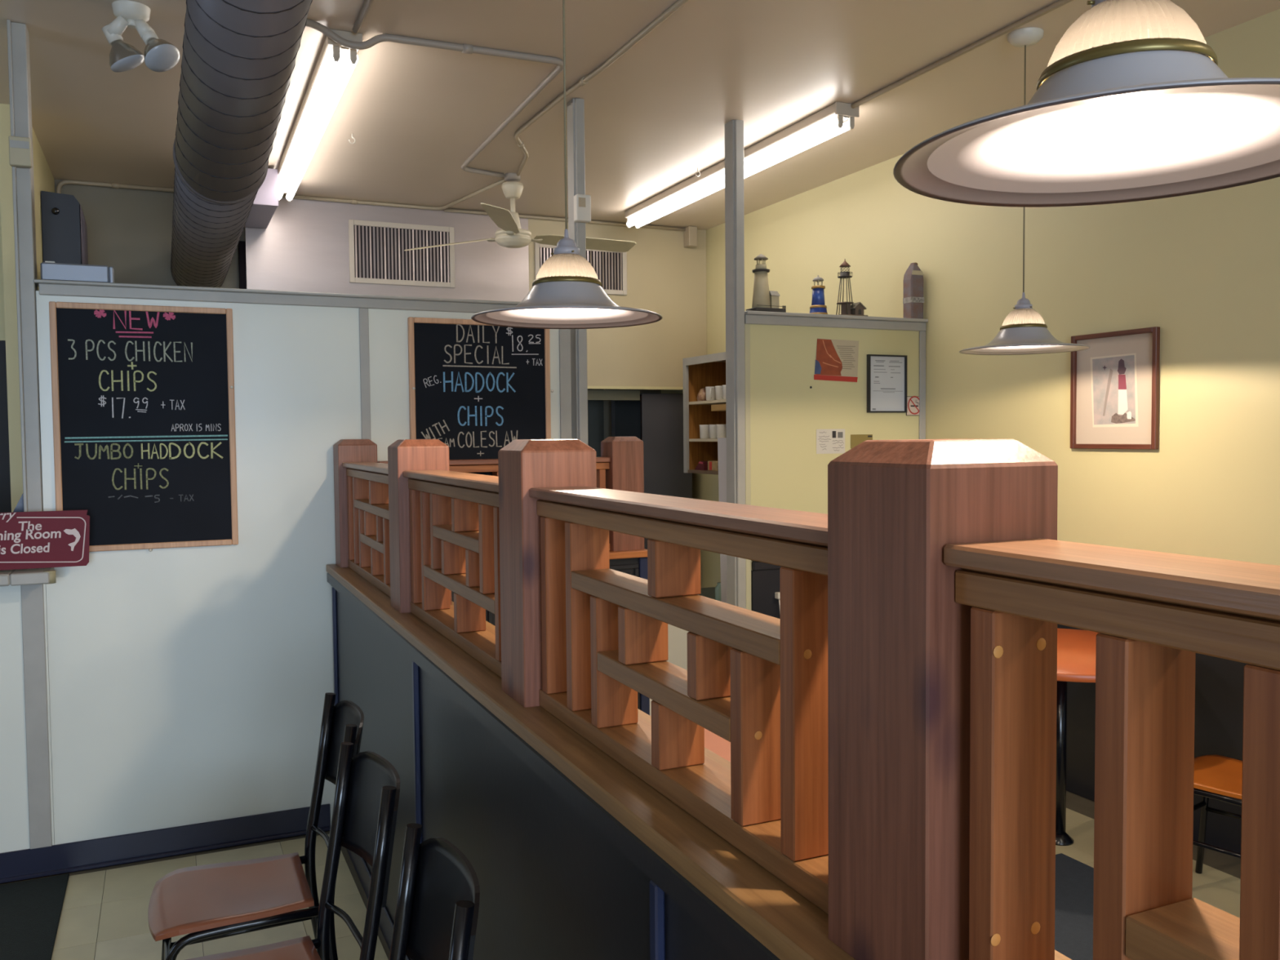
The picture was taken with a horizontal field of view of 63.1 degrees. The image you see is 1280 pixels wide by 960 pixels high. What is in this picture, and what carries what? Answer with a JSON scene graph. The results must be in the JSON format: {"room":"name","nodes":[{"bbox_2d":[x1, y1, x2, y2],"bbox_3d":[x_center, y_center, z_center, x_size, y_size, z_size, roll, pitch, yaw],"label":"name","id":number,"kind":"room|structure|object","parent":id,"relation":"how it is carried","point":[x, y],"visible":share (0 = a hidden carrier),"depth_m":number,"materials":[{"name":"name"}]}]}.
{"room":"eatery","nodes":[
{"label":"eatery","id":0,"kind":"room"},
{"bbox_2d":[0,198,11,512],"bbox_3d":[-4.160,-0.100,4.502,2.579,3.055,0.110,-2,3,-25],"label":"wall","id":1,"kind":"structure","parent":0,"point":[5,477],"depth_m":4.97,"materials":[{"name":"paint"}]},
{"bbox_2d":[0,103,54,512],"bbox_3d":[-3.041,-0.143,5.277,0.100,3.055,1.430,-2,3,-25],"label":"wall","id":2,"kind":"structure","parent":0,"point":[44,180],"depth_m":4.60,"materials":[{"name":"beige paint"}]},
{"bbox_2d":[40,191,88,264],"bbox_3d":[-2.922,-1.232,5.299,0.183,0.405,0.271,-2,3,-25],"label":"wall speaker","id":3,"kind":"object","parent":2,"relation":"attached to","point":[64,228],"visible":0.92,"depth_m":5.19,"materials":[{"name":"grey plastic"}]},
{"bbox_2d":[80,204,88,264],"bbox_3d":[-2.848,-1.216,5.340,0.015,0.350,0.240,-2,3,-25],"label":"grille","id":4,"kind":"object","parent":3,"relation":"attached to","point":[83,228],"depth_m":5.25,"materials":[{"name":"grey"}]},
{"bbox_2d":[54,179,661,439],"bbox_3d":[-2.925,-0.197,6.483,7.115,3.055,0.870,-2,3,-25],"label":"wall","id":5,"kind":"structure","parent":0,"point":[130,230],"depth_m":6.06,"materials":[{"name":"beige paint"}]},
{"bbox_2d":[56,179,173,193],"bbox_3d":[-2.989,-1.603,5.997,0.652,0.208,0.032,-2,3,-25],"label":"conduit","id":6,"kind":"object","parent":5,"relation":"attached to","point":[114,185],"visible":0.81,"depth_m":5.96,"materials":[{"name":"beige metal"}]},
{"bbox_2d":[238,197,706,390],"bbox_3d":[-0.969,-1.183,6.904,3.153,1.153,0.102,-2,3,-25],"label":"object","id":7,"kind":"object","parent":5,"relation":"attached to","point":[308,246],"visible":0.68,"depth_m":6.81,"materials":[{"name":"paint"}]},
{"bbox_2d":[587,388,639,457],"bbox_3d":[-0.910,-0.276,7.370,1.680,1.300,0.710,-2,3,-25],"label":"door frame","id":8,"kind":"structure","parent":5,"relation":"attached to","point":[596,397],"depth_m":7.95,"materials":[{"name":"metal"}]},
{"bbox_2d":[0,279,928,853],"bbox_3d":[-1.628,0.341,4.062,6.794,2.166,0.164,-2,3,-25],"label":"wall","id":9,"kind":"structure","parent":0,"point":[188,685],"depth_m":4.06,"materials":[{"name":"white paint"}]},
{"bbox_2d":[8,135,32,168],"bbox_3d":[-2.171,-1.149,3.651,0.067,0.100,0.031,-2,3,-25],"label":"alarm box","id":10,"kind":"object","parent":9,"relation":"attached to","point":[20,148],"visible":1,"depth_m":3.64,"materials":[{"name":"beige plastic"}]},
{"bbox_2d":[6,19,43,511],"bbox_3d":[-2.199,-0.649,3.739,0.056,1.924,0.115,-2,3,-25],"label":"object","id":11,"kind":"structure","parent":9,"relation":"attached to","point":[18,37],"depth_m":3.70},
{"bbox_2d":[0,567,56,586],"bbox_3d":[-3.135,0.362,3.331,2.246,0.043,0.380,-2,3,-25],"label":"shelf","id":12,"kind":"object","parent":9,"relation":"on","point":[34,575],"visible":0.94,"depth_m":3.60,"materials":[{"name":"beige"}]},
{"bbox_2d":[13,493,23,511],"bbox_3d":[-2.301,0.181,3.783,0.152,0.265,0.020,-2,3,-32],"label":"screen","id":13,"kind":"object","parent":12,"relation":"on","point":[20,507],"visible":0.02,"depth_m":3.80,"materials":[{"name":"blue"}]},
{"bbox_2d":[0,510,89,570],"bbox_3d":[-2.246,0.211,3.594,0.620,0.205,0.008,-2,3,-25],"label":"sign","id":14,"kind":"object","parent":12,"relation":"on","point":[39,539],"visible":1,"depth_m":3.66,"materials":[{"name":"red plastic"}]},
{"bbox_2d":[40,261,115,283],"bbox_3d":[-2.064,-0.757,3.828,0.235,0.072,0.088,-2,3,-25],"label":"appliance box","id":15,"kind":"object","parent":9,"relation":"on","point":[50,270],"visible":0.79,"depth_m":3.79,"materials":[{"name":"grey metal"}]},
{"bbox_2d":[48,301,238,551],"bbox_3d":[-1.834,-0.190,3.878,0.612,0.915,0.027,-2,3,-25],"label":"blackboard","id":16,"kind":"object","parent":9,"relation":"attached to","point":[144,405],"visible":0.97,"depth_m":3.88,"materials":[{"name":"brown wood"}]},
{"bbox_2d":[0,803,330,884],"bbox_3d":[-2.967,1.412,3.426,3.775,0.106,0.022,-2,3,-25],"label":"baseboard","id":17,"kind":"structure","parent":9,"relation":"attached to","point":[70,857],"depth_m":3.94,"materials":[{"name":"blue plastic"}]},
{"bbox_2d":[407,316,553,475],"bbox_3d":[-0.661,-0.226,4.413,0.624,0.899,0.027,-2,3,-25],"label":"blackboard","id":18,"kind":"object","parent":9,"relation":"attached to","point":[476,388],"visible":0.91,"depth_m":4.40,"materials":[{"name":"brown wood"}]},
{"bbox_2d":[566,97,587,444],"bbox_3d":[-0.270,-0.141,4.649,0.049,3.054,0.092,-2,3,-25],"label":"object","id":19,"kind":"structure","parent":9,"relation":"attached to","point":[575,107],"depth_m":4.59,"materials":[{"name":"grey metal"}]},
{"bbox_2d":[573,194,591,222],"bbox_3d":[-0.251,-1.183,4.541,0.067,0.115,0.044,-2,3,-25],"label":"thermostat box","id":20,"kind":"object","parent":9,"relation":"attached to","point":[582,202],"visible":1,"depth_m":4.52,"materials":[{"name":"beige plastic"}]},
{"bbox_2d":[724,119,746,608],"bbox_3d":[0.457,-0.162,4.984,0.053,3.054,0.097,-2,3,-25],"label":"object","id":21,"kind":"structure","parent":9,"relation":"attached to","point":[734,129],"depth_m":4.93,"materials":[{"name":"grey metal"}]},
{"bbox_2d":[746,253,786,312],"bbox_3d":[0.607,-0.947,5.023,0.170,0.283,0.095,-2,3,-25],"label":"ornament","id":22,"kind":"object","parent":9,"relation":"on","point":[763,299],"visible":0.98,"depth_m":4.99,"materials":[{"name":"grey ceramic"}]},
{"bbox_2d":[774,591,780,614],"bbox_3d":[0.682,0.748,5.046,0.046,0.410,0.037,-2,3,-25],"label":"power adapter","id":23,"kind":"object","parent":9,"relation":"attached to","point":[777,594],"visible":0.35,"depth_m":5.03,"materials":[{"name":"beige plastic"}]},
{"bbox_2d":[808,275,827,314],"bbox_3d":[0.881,-0.913,5.153,0.095,0.199,0.095,-2,3,-25],"label":"ornament","id":24,"kind":"object","parent":9,"relation":"on","point":[818,306],"visible":0.86,"depth_m":5.13,"materials":[{"name":"blue ceramic"}]},
{"bbox_2d":[816,429,844,453],"bbox_3d":[0.946,-0.192,5.165,0.170,0.121,0.002,-2,3,-25],"label":"postcard","id":25,"kind":"object","parent":9,"relation":"attached to","point":[828,441],"visible":1,"depth_m":5.16,"materials":[{"name":"grey paper"}]},
{"bbox_2d":[813,338,858,382],"bbox_3d":[0.974,-0.592,5.162,0.268,0.211,0.002,-2,3,-25],"label":"poster","id":26,"kind":"object","parent":9,"relation":"attached to","point":[836,360],"visible":1,"depth_m":5.16,"materials":[{"name":"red paper"}]},
{"bbox_2d":[815,338,842,375],"bbox_3d":[0.933,-0.605,5.142,0.162,0.179,0.001,-2,3,-25],"label":"picture","id":27,"kind":"object","parent":26,"relation":"attached to","point":[822,356],"depth_m":5.14},
{"bbox_2d":[835,258,867,315],"bbox_3d":[1.050,-0.963,5.225,0.160,0.289,0.095,-2,3,-25],"label":"ornament","id":28,"kind":"object","parent":9,"relation":"on","point":[857,308],"visible":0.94,"depth_m":5.20,"materials":[{"name":"grey metal"}]},
{"bbox_2d":[850,434,872,448],"bbox_3d":[1.115,-0.194,5.242,0.134,0.070,0.003,-2,3,-25],"label":"brass nameplate","id":29,"kind":"object","parent":9,"relation":"attached to","point":[855,439],"visible":0.77,"depth_m":5.23,"materials":[{"name":"brown metal"}]},
{"bbox_2d":[866,354,906,413],"bbox_3d":[1.254,-0.488,5.284,0.239,0.292,0.019,-2,3,-25],"label":"framed certificate","id":30,"kind":"object","parent":9,"relation":"attached to","point":[886,375],"visible":1,"depth_m":5.29,"materials":[{"name":"black"}]},
{"bbox_2d":[906,395,919,415],"bbox_3d":[1.414,-0.383,5.370,0.104,0.101,0.005,-2,3,-25],"label":"no smoking sign","id":31,"kind":"object","parent":9,"relation":"attached to","point":[913,402],"visible":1,"depth_m":5.36,"materials":[{"name":"white paper"}]},
{"bbox_2d":[902,262,924,319],"bbox_3d":[1.408,-0.972,5.358,0.084,0.289,0.068,-2,3,-25],"label":"buoy","id":32,"kind":"object","parent":9,"relation":"on","point":[913,282],"visible":0.99,"depth_m":5.33,"materials":[{"name":"brown wood"}]},
{"bbox_2d":[451,556,652,715],"bbox_3d":[-0.508,0.874,4.443,1.170,1.049,0.157,-2,3,-25],"label":"wall","id":33,"kind":"structure","parent":0,"point":[636,566],"depth_m":4.57,"materials":[{"name":"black paint"}]},
{"bbox_2d":[377,436,647,559],"bbox_3d":[-0.516,0.085,4.395,1.163,0.528,0.181,-2,3,-25],"label":"wooden railing","id":34,"kind":"object","parent":33,"relation":"on","point":[620,465],"visible":0.24,"depth_m":4.54,"materials":[{"name":"brown wood"}]},
{"bbox_2d":[327,572,780,959],"bbox_3d":[-0.030,0.987,1.721,0.201,1.049,5.483,-2,3,-24],"label":"wall","id":35,"kind":"structure","parent":0,"point":[560,877],"depth_m":2.04,"materials":[{"name":"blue paint"}]},
{"bbox_2d":[326,439,1279,959],"bbox_3d":[-0.028,0.198,1.694,0.228,0.528,5.488,-2,3,-24],"label":"wooden railing","id":36,"kind":"object","parent":35,"relation":"on","point":[886,790],"visible":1,"depth_m":0.98,"materials":[{"name":"brown wood"}]},
{"bbox_2d":[0,791,1240,959],"bbox_3d":[-0.509,1.573,1.810,6.895,0.120,11.600,-2,3,-25],"label":"floor","id":37,"kind":"structure","parent":0,"point":[104,916],"depth_m":3.59,"materials":[{"name":"beige tile"}]},
{"bbox_2d":[0,873,69,959],"bbox_3d":[-2.302,1.513,2.065,1.848,0.008,2.960,-2,3,-25],"label":"floor mat","id":38,"kind":"object","parent":37,"relation":"on","point":[30,910],"visible":1,"depth_m":3.45,"materials":[{"name":"black rubber"}]},
{"bbox_2d":[147,692,364,959],"bbox_3d":[-0.980,1.045,2.690,0.527,0.872,0.392,-2,3,-25],"label":"dining chair","id":39,"kind":"object","parent":37,"relation":"on","point":[213,901],"visible":0.76,"depth_m":2.68,"materials":[{"name":"brown wood"}]},
{"bbox_2d":[186,742,399,959],"bbox_3d":[-0.779,1.064,2.205,0.527,0.872,0.392,-2,3,-29],"label":"dining chair","id":40,"kind":"object","parent":37,"relation":"on","point":[367,790],"visible":1,"depth_m":2.36,"materials":[{"name":"black paint"}]},
{"bbox_2d":[389,822,479,959],"bbox_3d":[-0.529,1.084,1.693,0.527,0.872,0.392,-2,3,-25],"label":"dining chair","id":41,"kind":"object","parent":37,"relation":"on","point":[437,906],"visible":1,"depth_m":1.87,"materials":[{"name":"black paint"}]},
{"bbox_2d":[611,393,692,549],"bbox_3d":[0.081,0.308,7.775,0.412,1.880,0.560,-2,3,-25],"label":"refrigerator","id":42,"kind":"object","parent":37,"relation":"on","point":[656,420],"visible":0.2,"depth_m":7.50,"materials":[{"name":"black metal"}]},
{"bbox_2d":[666,623,688,670],"bbox_3d":[-0.021,0.924,5.356,0.440,0.860,0.515,-2,3,-25],"label":"base cabinet","id":43,"kind":"object","parent":37,"relation":"on","point":[677,637],"visible":0.02,"depth_m":5.16,"materials":[{"name":"beige"}]},
{"bbox_2d":[697,549,717,599],"bbox_3d":[0.710,0.848,6.218,0.650,0.925,1.450,-2,3,-25],"label":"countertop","id":44,"kind":"structure","parent":37,"relation":"on","point":[709,593],"depth_m":6.63,"materials":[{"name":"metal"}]},
{"bbox_2d":[697,586,715,599],"bbox_3d":[0.727,0.742,6.222,0.550,0.015,1.410,-2,3,-25],"label":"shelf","id":45,"kind":"object","parent":44,"relation":"attached to","point":[709,593],"depth_m":6.63,"materials":[{"name":"green"}]},
{"bbox_2d":[715,582,720,601],"bbox_3d":[0.503,0.674,6.166,0.120,0.130,0.120,-2,3,-25],"label":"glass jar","id":46,"kind":"object","parent":44,"relation":"on","point":[717,588],"visible":0.2,"depth_m":6.13,"materials":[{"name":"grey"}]},
{"bbox_2d":[704,728,730,761],"bbox_3d":[0.209,1.094,2.670,0.680,0.750,0.680,-2,3,-25],"label":"table","id":47,"kind":"object","parent":37,"relation":"on","point":[713,742],"visible":0.02,"depth_m":2.80,"materials":[{"name":"laminate"}]},
{"bbox_2d":[717,437,727,603],"bbox_3d":[0.461,0.573,5.210,0.048,1.566,0.195,-2,3,-25],"label":"board","id":48,"kind":"object","parent":37,"relation":"on","point":[722,442],"visible":0.21,"depth_m":5.24,"materials":[{"name":"grey laminate"}]},
{"bbox_2d":[1054,853,1093,959],"bbox_3d":[1.411,1.444,2.925,1.120,0.005,1.640,-2,3,-25],"label":"floor mat","id":49,"kind":"object","parent":37,"relation":"on","point":[1074,879],"visible":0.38,"depth_m":3.44,"materials":[{"name":"rubber"}]},
{"bbox_2d":[1055,627,1099,845],"bbox_3d":[1.619,1.022,4.022,0.888,0.750,0.888,-2,3,-25],"label":"round table","id":50,"kind":"object","parent":37,"relation":"on","point":[1076,648],"visible":0.42,"depth_m":4.00,"materials":[{"name":"orange laminate"}]},
{"bbox_2d":[1192,754,1242,873],"bbox_3d":[2.003,0.986,3.413,0.392,0.872,0.527,-2,3,-37],"label":"dining chair","id":51,"kind":"object","parent":37,"relation":"on","point":[1218,777],"visible":0.44,"depth_m":3.50,"materials":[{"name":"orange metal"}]},
{"bbox_2d":[0,0,1279,230],"bbox_3d":[-0.537,-1.589,1.673,6.895,0.100,11.600,-2,3,-25],"label":"ceiling","id":52,"kind":"structure","parent":0,"point":[659,113],"depth_m":4.40,"materials":[{"name":"beige paint"}]},
{"bbox_2d":[102,0,179,72],"bbox_3d":[-1.699,-1.503,3.550,0.250,0.212,0.126,0,3,7],"label":"floodlight","id":53,"kind":"object","parent":52,"relation":"attached to","point":[160,55],"visible":1,"depth_m":3.52,"materials":[{"name":"beige plastic"}]},
{"bbox_2d":[170,0,312,288],"bbox_3d":[-0.681,-1.238,1.990,0.363,0.614,9.271,-2,3,-25],"label":"spiral duct","id":54,"kind":"object","parent":52,"relation":"hanging from","point":[239,56],"visible":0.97,"depth_m":3.25,"materials":[{"name":"grey metal"}]},
{"bbox_2d":[244,168,278,228],"bbox_3d":[-2.200,-1.586,5.883,0.232,0.198,0.685,-2,3,-25],"label":"branch","id":55,"kind":"object","parent":52,"relation":"attached to","point":[265,203],"visible":0.48,"depth_m":5.62,"materials":[{"name":"grey metal"}]},
{"bbox_2d":[277,28,362,201],"bbox_3d":[-1.558,-1.614,4.882,0.124,0.107,2.436,-2,3,-24],"label":"fluorescent fixture","id":56,"kind":"object","parent":52,"relation":"attached to","point":[335,64],"visible":0.84,"depth_m":4.40,"materials":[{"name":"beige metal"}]},
{"bbox_2d":[352,0,373,33],"bbox_3d":[-0.528,-1.569,2.652,0.024,0.023,2.370,-2,3,-24],"label":"conduit","id":57,"kind":"object","parent":52,"relation":"attached to","point":[366,5],"visible":1,"depth_m":3.59,"materials":[{"name":"beige metal"}]},
{"bbox_2d":[281,178,506,210],"bbox_3d":[-1.383,-1.723,6.376,1.493,0.028,0.622,0,3,14],"label":"conduit","id":58,"kind":"object","parent":52,"relation":"attached to","point":[500,182],"visible":0.89,"depth_m":6.43,"materials":[{"name":"beige metal"}]},
{"bbox_2d":[305,18,563,177],"bbox_3d":[-0.652,-1.637,4.700,0.850,0.074,2.247,0,2,7],"label":"conduit","id":59,"kind":"object","parent":52,"relation":"attached to","point":[464,48],"visible":0.98,"depth_m":3.95,"materials":[{"name":"beige metal"}]},
{"bbox_2d":[404,173,635,252],"bbox_3d":[-0.577,-1.520,5.903,1.264,0.402,1.378,-2,3,-25],"label":"ceiling fan","id":60,"kind":"object","parent":52,"relation":"hanging from","point":[511,235],"visible":1,"depth_m":5.84,"materials":[{"name":"beige metal"}]},
{"bbox_2d":[444,208,685,231],"bbox_3d":[-0.469,-1.756,7.046,1.730,0.021,0.022,-2,3,-25],"label":"conduit","id":61,"kind":"object","parent":52,"relation":"attached to","point":[447,210],"visible":0.66,"depth_m":7.01,"materials":[{"name":"beige metal"}]},
{"bbox_2d":[471,0,662,328],"bbox_3d":[-0.181,-0.982,2.491,0.460,1.190,0.460,-2,3,-25],"label":"pendant lamp","id":62,"kind":"object","parent":52,"relation":"hanging from","point":[566,291],"visible":1,"depth_m":2.48,"materials":[{"name":"grey metal"}]},
{"bbox_2d":[514,0,688,176],"bbox_3d":[0.051,-1.621,3.719,0.236,0.028,4.427,-2,3,-22],"label":"conduit","id":63,"kind":"object","parent":52,"relation":"attached to","point":[679,3],"visible":0.98,"depth_m":4.19,"materials":[{"name":"beige metal"}]},
{"bbox_2d":[624,160,724,228],"label":"fluorescent fixture","id":64,"kind":"object","parent":52,"relation":"attached to","point":[712,180],"depth_m":6.16,"materials":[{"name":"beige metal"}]},
{"bbox_2d":[684,226,697,248],"bbox_3d":[0.358,-1.724,7.397,0.065,0.138,0.088,-2,3,-25],"label":"junction box","id":65,"kind":"object","parent":52,"relation":"attached to","point":[691,232],"visible":1,"depth_m":7.36,"materials":[{"name":"beige"}]},
{"bbox_2d":[743,101,859,178],"label":"fluorescent fixture","id":66,"kind":"object","parent":52,"relation":"attached to","point":[815,129],"depth_m":4.94,"materials":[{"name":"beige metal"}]},
{"bbox_2d":[851,0,1073,108],"bbox_3d":[1.613,-1.610,3.146,0.022,0.021,3.290,-2,3,-24],"label":"conduit","id":67,"kind":"object","parent":52,"relation":"attached to","point":[1059,3],"visible":1,"depth_m":3.97,"materials":[{"name":"beige metal"}]},
{"bbox_2d":[959,26,1089,355],"bbox_3d":[1.431,-1.068,3.881,0.460,1.166,0.460,-2,3,-25],"label":"pendant lamp","id":68,"kind":"object","parent":52,"relation":"hanging from","point":[1024,331],"visible":1,"depth_m":3.85,"materials":[{"name":"grey metal"}]},
{"bbox_2d":[893,0,1279,207],"bbox_3d":[0.491,-0.925,1.045,0.460,1.190,0.460,-2,3,-25],"label":"pendant lamp","id":69,"kind":"object","parent":52,"relation":"hanging from","point":[1132,102],"visible":1,"depth_m":1.12,"materials":[{"name":"grey metal"}]},
{"bbox_2d":[661,8,1279,853],"bbox_3d":[2.553,-0.102,3.145,0.130,3.055,11.600,-2,3,-25],"label":"wall","id":70,"kind":"structure","parent":0,"point":[1203,268],"depth_m":4.38,"materials":[{"name":"beige paint"}]},
{"bbox_2d":[682,351,726,475],"bbox_3d":[0.719,-0.420,6.602,0.373,0.775,1.230,-2,3,-25],"label":"upper cabinet","id":71,"kind":"object","parent":70,"relation":"attached to","point":[700,372],"visible":0.28,"depth_m":7.10,"materials":[{"name":"orange wood"}]},
{"bbox_2d":[694,461,707,470],"bbox_3d":[0.440,-0.097,6.999,0.102,0.060,0.140,-2,3,-25],"label":"packet","id":72,"kind":"object","parent":71,"relation":"on","point":[702,465],"visible":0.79,"depth_m":6.94,"materials":[{"name":"red cardboard"}]},
{"bbox_2d":[697,387,706,400],"bbox_3d":[0.434,-0.573,6.991,0.107,0.090,0.103,0,2,4],"label":"snack bag","id":73,"kind":"object","parent":71,"relation":"on","point":[701,396],"visible":0.45,"depth_m":6.95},
{"bbox_2d":[688,438,717,441],"bbox_3d":[0.726,-0.254,6.612,0.341,0.018,1.189,-2,3,-25],"label":"shelf","id":74,"kind":"object","parent":71,"relation":"attached to","point":[690,439],"depth_m":6.90,"materials":[{"name":"beige wood"}]},
{"bbox_2d":[688,469,718,475],"bbox_3d":[0.723,-0.043,6.618,0.353,0.020,1.189,-2,3,-25],"label":"shelf","id":75,"kind":"object","parent":71,"relation":"attached to","point":[706,472],"depth_m":6.88,"materials":[{"name":"brown wood"}]},
{"bbox_2d":[699,424,709,438],"bbox_3d":[0.438,-0.321,6.936,0.085,0.092,0.101,-1,2,-2],"label":"mug","id":76,"kind":"object","parent":71,"relation":"on","point":[704,428],"visible":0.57,"depth_m":6.91,"materials":[{"name":"white ceramic"}]},
{"bbox_2d":[688,399,725,404],"bbox_3d":[0.724,-0.504,6.601,0.341,0.018,1.189,-2,3,-25],"label":"shelf","id":77,"kind":"object","parent":71,"relation":"attached to","point":[691,402],"depth_m":6.90,"materials":[{"name":"beige wood"}]},
{"bbox_2d":[705,386,715,400],"bbox_3d":[0.468,-0.569,6.869,0.101,0.092,0.085,-3,3,-44],"label":"mug","id":78,"kind":"object","parent":71,"relation":"on","point":[710,391],"visible":0.73,"depth_m":6.84,"materials":[{"name":"white ceramic"}]},
{"bbox_2d":[708,424,716,438],"bbox_3d":[0.503,-0.317,6.837,0.101,0.092,0.085,0,3,12],"label":"mug","id":79,"kind":"object","parent":71,"relation":"on","point":[713,433],"visible":0.5,"depth_m":6.80,"materials":[{"name":"white ceramic"}]},
{"bbox_2d":[707,460,718,471],"bbox_3d":[0.495,-0.093,6.820,0.052,0.064,0.130,-2,3,-25],"label":"box","id":80,"kind":"object","parent":71,"relation":"on","point":[713,465],"visible":0.77,"depth_m":6.80,"materials":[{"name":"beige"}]},
{"bbox_2d":[711,404,725,411],"bbox_3d":[0.777,-0.457,6.451,0.305,0.040,0.850,-2,3,-25],"label":"wooden block","id":81,"kind":"object","parent":71,"relation":"on","point":[721,407],"visible":0.18,"depth_m":6.69,"materials":[{"name":"brown wood"}]},
{"bbox_2d":[715,385,723,399],"bbox_3d":[0.527,-0.565,6.767,0.085,0.092,0.101,1,3,29],"label":"mug","id":82,"kind":"object","parent":71,"relation":"on","point":[718,389],"visible":0.51,"depth_m":6.74,"materials":[{"name":"white ceramic"}]},
{"bbox_2d":[715,424,726,438],"bbox_3d":[0.535,-0.313,6.728,0.085,0.092,0.101,-1,3,-14],"label":"mug","id":83,"kind":"object","parent":71,"relation":"on","point":[721,429],"visible":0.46,"depth_m":6.70,"materials":[{"name":"white ceramic"}]},
{"bbox_2d":[722,385,725,399],"bbox_3d":[0.576,-0.561,6.661,0.101,0.092,0.085,1,3,32],"label":"mug","id":84,"kind":"object","parent":71,"relation":"on","point":[723,386],"visible":0.12,"depth_m":6.64,"materials":[{"name":"white ceramic"}]},
{"bbox_2d":[1070,326,1159,448],"bbox_3d":[1.959,-0.371,4.316,0.022,0.484,0.428,-2,3,-25],"label":"framed picture","id":85,"kind":"object","parent":70,"relation":"attached to","point":[1114,382],"visible":1,"depth_m":4.30,"materials":[{"name":"red wood"}]},
{"bbox_2d":[1092,355,1135,424],"bbox_3d":[1.963,-0.370,4.318,0.001,0.280,0.219,-2,3,-25],"label":"print","id":86,"kind":"object","parent":85,"relation":"attached to","point":[1100,375],"depth_m":4.33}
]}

